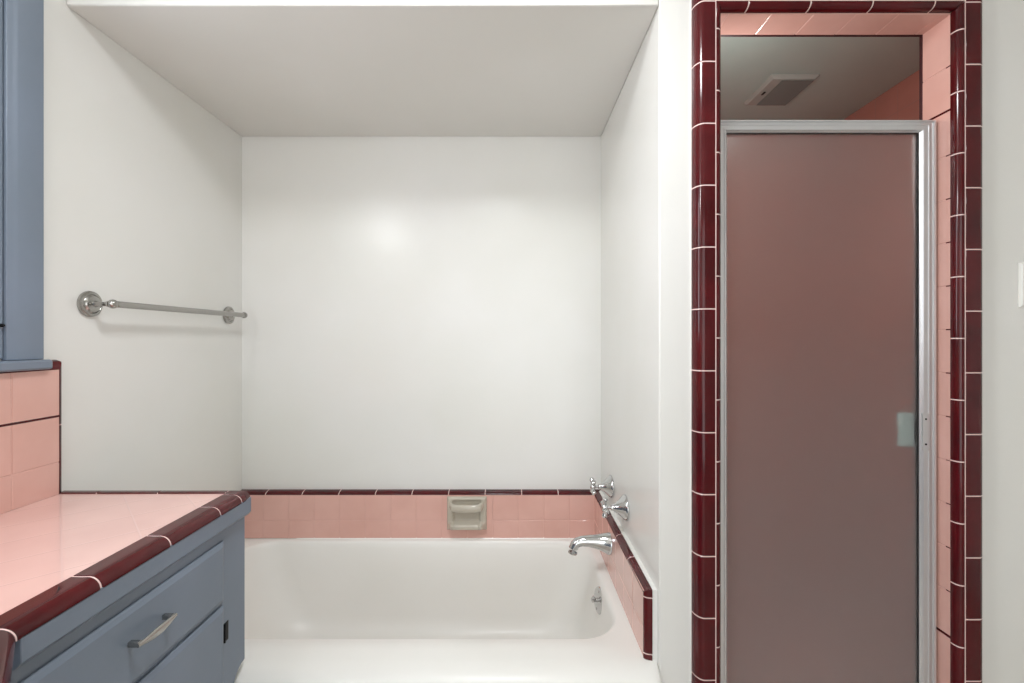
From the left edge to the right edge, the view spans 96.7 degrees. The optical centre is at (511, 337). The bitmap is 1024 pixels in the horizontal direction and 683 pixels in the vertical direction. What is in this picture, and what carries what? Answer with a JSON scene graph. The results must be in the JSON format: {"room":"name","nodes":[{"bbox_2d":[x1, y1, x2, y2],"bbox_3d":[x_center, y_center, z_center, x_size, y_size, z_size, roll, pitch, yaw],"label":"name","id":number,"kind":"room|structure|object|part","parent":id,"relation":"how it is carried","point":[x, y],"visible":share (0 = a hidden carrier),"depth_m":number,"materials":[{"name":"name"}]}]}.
{"room":"bathroom","nodes":[
{"label":"bathroom","id":0,"kind":"room"},
{"bbox_2d":[0,0,241,510],"bbox_3d":[-1.206,0.025,0.066,0.120,2.450,3.932,0,0,0],"label":"wall","id":1,"kind":"structure","parent":0,"point":[143,183],"depth_m":1.39,"materials":[{"name":"paint"}]},
{"bbox_2d":[0,0,51,371],"bbox_3d":[-1.147,-0.450,0.741,0.077,1.049,0.721,0,0,0],"label":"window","id":2,"kind":"structure","parent":1,"relation":"in","point":[21,21],"depth_m":1.04,"materials":[{"name":"blue paint"}]},
{"bbox_3d":[-1.159,-0.425,0.741,0.041,0.942,0.554,0,0,0],"label":"sash","id":3,"kind":"part","parent":2,"relation":"part of","materials":[{"name":"blue paint"}]},
{"bbox_3d":[-1.137,0.063,0.741,0.057,0.024,0.721,0,0,0],"label":"sill","id":4,"kind":"part","parent":2,"relation":"part of","materials":[{"name":"blue paint"}]},
{"bbox_2d":[0,360,61,513],"bbox_3d":[-1.136,0.221,0.283,0.020,0.334,1.728,0,0,0],"label":"backsplash","id":5,"kind":"structure","parent":1,"relation":"attached to","point":[31,400],"depth_m":1.06,"materials":[{"name":"pink tile"}]},
{"bbox_3d":[-1.136,0.066,0.281,0.020,0.024,1.725,0,0,0],"label":"edge trim","id":6,"kind":"part","parent":5,"relation":"part of","materials":[{"name":"red ceramic"}]},
{"bbox_3d":[-1.136,0.224,1.139,0.020,0.328,0.016,0,0,0],"label":"edge trim","id":7,"kind":"part","parent":5,"relation":"part of","materials":[{"name":"tile"}]},
{"bbox_2d":[77,291,247,323],"bbox_3d":[-1.107,-0.092,1.534,0.078,0.071,0.675,0,0,0],"label":"towel bar","id":8,"kind":"object","parent":1,"relation":"attached to","point":[89,303],"visible":1,"depth_m":1.29,"materials":[{"name":"silver metal"}]},
{"bbox_3d":[-1.106,-0.092,1.232,0.046,0.019,0.019,0,0,0],"label":"post","id":9,"kind":"part","parent":8,"relation":"part of","materials":[{"name":"silver metal"}]},
{"bbox_2d":[67,0,658,135],"bbox_3d":[-0.384,-1.027,1.550,1.524,0.346,0.762,0,0,0],"label":"ceiling","id":10,"kind":"structure","parent":0,"point":[260,67],"depth_m":1.40,"materials":[{"name":"paint"}]},
{"bbox_2d":[242,136,600,488],"bbox_3d":[-0.384,0.025,1.982,1.524,2.450,0.100,0,0,0],"label":"wall","id":11,"kind":"structure","parent":0,"point":[424,312],"depth_m":1.93,"materials":[{"name":"paint"}]},
{"bbox_2d":[601,0,689,682],"bbox_3d":[0.439,0.025,1.645,0.122,2.450,0.951,0,0,0],"label":"wall partition","id":12,"kind":"structure","parent":0,"point":[645,137],"depth_m":1.22,"materials":[{"name":"paint"}]},
{"bbox_2d":[590,475,613,497],"bbox_3d":[0.337,0.561,1.720,0.082,0.084,0.084,0,0,0],"label":"handle","id":13,"kind":"object","parent":12,"relation":"attached to","point":[607,485],"visible":1,"depth_m":1.70,"materials":[{"name":"silver metal"}]},
{"bbox_3d":[0.305,0.561,1.720,0.020,0.060,0.060,0,0,0],"label":"cross knob","id":14,"kind":"part","parent":13,"relation":"part of","materials":[{"name":"silver metal"}]},
{"bbox_2d":[600,494,629,520],"bbox_3d":[0.337,0.560,1.502,0.082,0.084,0.084,0,0,0],"label":"handle","id":15,"kind":"object","parent":12,"relation":"attached to","point":[621,506],"visible":1,"depth_m":1.49,"materials":[{"name":"silver metal"}]},
{"bbox_3d":[0.305,0.560,1.502,0.020,0.070,0.070,0,0,0],"label":"cross knob","id":16,"kind":"part","parent":15,"relation":"part of","materials":[{"name":"silver metal"}]},
{"bbox_2d":[721,37,918,119],"bbox_3d":[1.058,-1.025,1.727,1.117,0.050,0.985,0,0,0],"label":"ceiling","id":17,"kind":"structure","parent":0,"point":[853,71],"depth_m":1.70,"materials":[{"name":"paint"}]},
{"bbox_2d":[743,74,819,105],"bbox_3d":[1.075,-0.991,1.831,0.183,0.017,0.216,0,0,0],"label":"exhaust fan","id":18,"kind":"object","parent":17,"relation":"attached to","point":[778,89],"visible":1,"depth_m":1.80,"materials":[{"name":"grey plastic"}]},
{"bbox_2d":[756,80,813,105],"bbox_3d":[1.094,-0.984,1.832,0.122,0.003,0.189,0,0,0],"label":"grille","id":19,"kind":"object","parent":18,"relation":"attached to","point":[781,92],"depth_m":1.82,"materials":[{"name":"grey"}]},
{"bbox_2d":[843,70,918,119],"bbox_3d":[1.557,0.125,1.677,0.080,2.250,0.885,0,0,0],"label":"wall","id":20,"kind":"structure","parent":0,"point":[901,101],"depth_m":1.79,"materials":[{"name":"pink tile"}]},
{"bbox_2d":[982,0,1023,682],"bbox_3d":[1.400,0.025,1.202,1.800,2.450,0.066,0,0,0],"label":"wall","id":21,"kind":"structure","parent":0,"point":[1002,20],"depth_m":1.17,"materials":[{"name":"paint"}]},
{"bbox_2d":[690,0,981,682],"bbox_3d":[0.825,0.175,1.190,0.733,2.147,0.110,0,0,0],"label":"tile border","id":22,"kind":"structure","parent":21,"relation":"attached to","point":[949,32],"depth_m":1.14,"materials":[{"name":"red tile"}]},
{"bbox_2d":[720,120,935,682],"bbox_3d":[0.821,0.280,1.200,0.588,1.696,0.036,0,0,0],"label":"shower door","id":23,"kind":"structure","parent":22,"relation":"attached to","point":[828,276],"depth_m":1.20,"materials":[{"name":"glass"}]},
{"bbox_3d":[0.813,-0.549,1.198,0.555,0.022,0.028,0,0,0],"label":"rail","id":24,"kind":"part","parent":23,"relation":"part of","materials":[{"name":"metal"}]},
{"bbox_3d":[1.077,0.244,1.185,0.016,0.096,0.004,0,0,0],"label":"strike plate","id":25,"kind":"part","parent":23,"relation":"part of","materials":[{"name":"metal"}]},
{"bbox_2d":[1018,262,1023,306],"bbox_3d":[1.334,-0.136,1.160,0.070,0.115,0.018,0,0,0],"label":"light switch","id":26,"kind":"object","parent":21,"relation":"attached to","point":[1020,264],"visible":1,"depth_m":1.16,"materials":[{"name":"white plastic"}]},
{"bbox_3d":[0.577,1.290,0.110,3.646,0.080,4.220,0,0,0],"label":"floor","id":27,"kind":"structure","parent":0,"visible":0},
{"bbox_2d":[11,497,250,682],"bbox_3d":[-0.852,0.827,0.079,0.584,0.846,2.158,0,0,0],"label":"vanity cabinet","id":28,"kind":"object","parent":27,"relation":"on","point":[178,616],"visible":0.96,"depth_m":0.87,"materials":[{"name":"blue paint"}]},
{"bbox_3d":[-0.675,0.546,0.839,0.010,0.142,0.453,0,0,0],"label":"drawer","id":29,"kind":"part","parent":28,"relation":"part of","materials":[{"name":"blue paint"}]},
{"bbox_2d":[0,490,249,682],"bbox_3d":[-0.844,0.402,0.079,0.602,0.037,2.158,0,0,0],"label":"countertop","id":30,"kind":"structure","parent":28,"relation":"on","point":[57,551],"depth_m":0.87,"materials":[{"name":"pink tile"}]},
{"bbox_3d":[-0.627,0.397,0.538,0.189,0.023,0.049,0,0,45],"label":"edge trim","id":31,"kind":"part","parent":30,"relation":"part of","materials":[{"name":"red tile"}]},
{"bbox_3d":[-0.922,0.397,1.146,0.418,0.023,0.024,0,0,0],"label":"edge trim","id":32,"kind":"part","parent":30,"relation":"part of","materials":[{"name":"tile"}]},
{"bbox_3d":[-0.688,0.397,1.146,0.049,0.023,0.024,0,0,0],"label":"corner trim","id":33,"kind":"part","parent":30,"relation":"part of","materials":[{"name":"red tile"}]},
{"bbox_3d":[-0.660,0.535,0.797,0.020,0.009,0.009,0,0,0],"label":"post","id":34,"kind":"part","parent":28,"relation":"part of","materials":[{"name":"black metal"}]},
{"bbox_3d":[-0.648,0.535,0.836,0.010,0.017,0.091,0,0,0],"label":"handle","id":35,"kind":"part","parent":28,"relation":"part of","materials":[{"name":"beige metal"}]},
{"bbox_3d":[-0.660,0.535,0.875,0.020,0.009,0.009,0,0,0],"label":"post","id":36,"kind":"part","parent":28,"relation":"part of","materials":[{"name":"black metal"}]},
{"bbox_3d":[-0.675,0.882,0.839,0.010,0.516,0.453,0,0,0],"label":"door","id":37,"kind":"part","parent":28,"relation":"part of","materials":[{"name":"blue paint"}]},
{"bbox_2d":[234,538,661,682],"bbox_3d":[-0.383,1.043,1.525,1.522,0.410,0.810,0,0,0],"label":"bathtub","id":38,"kind":"object","parent":27,"relation":"on","point":[317,610],"visible":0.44,"depth_m":1.81,"materials":[{"name":"white ceramic"}]},
{"bbox_2d":[240,489,656,661],"bbox_3d":[-0.404,0.754,1.557,1.564,0.224,0.749,0,0,0],"label":"tile band","id":39,"kind":"object","parent":38,"relation":"on","point":[275,513],"visible":0.85,"depth_m":1.90,"materials":[{"name":"pink tile"}]},
{"bbox_3d":[-0.404,0.649,1.915,1.564,0.014,0.032,0,0,0],"label":"edge trim","id":40,"kind":"part","parent":39,"relation":"part of","materials":[{"name":"red tile"}]},
{"bbox_2d":[447,496,486,529],"bbox_3d":[-0.188,0.730,1.877,0.166,0.138,0.047,0,0,0],"label":"soap dish","id":41,"kind":"object","parent":39,"relation":"attached to","point":[463,512],"visible":1,"depth_m":1.89,"materials":[{"name":"beige ceramic"}]},
{"bbox_2d":[568,532,611,555],"bbox_3d":[0.272,0.723,1.600,0.149,0.076,0.072,0,0,0],"label":"tub spout","id":42,"kind":"object","parent":39,"relation":"attached to","point":[602,542],"visible":1,"depth_m":1.58,"materials":[{"name":"silver metal"}]},
{"bbox_3d":[0.354,0.656,1.550,0.021,0.024,0.736,0,0,0],"label":"edge trim","id":43,"kind":"part","parent":39,"relation":"part of","materials":[{"name":"red tile"}]},
{"bbox_3d":[0.354,0.760,1.188,0.021,0.212,0.011,0,0,0],"label":"edge trim","id":44,"kind":"part","parent":39,"relation":"part of","materials":[{"name":"red tile"}]},
{"bbox_2d":[591,586,601,614],"bbox_3d":[0.296,0.908,1.575,0.047,0.086,0.086,0,0,0],"label":"overflow plate","id":45,"kind":"object","parent":38,"relation":"attached to","point":[596,598],"visible":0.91,"depth_m":1.57,"materials":[{"name":"silver metal"}]},
{"bbox_3d":[0.286,0.903,1.571,0.027,0.024,0.023,0,0,0],"label":"lever","id":46,"kind":"part","parent":45,"relation":"part of","materials":[{"name":"silver metal"}]}
]}

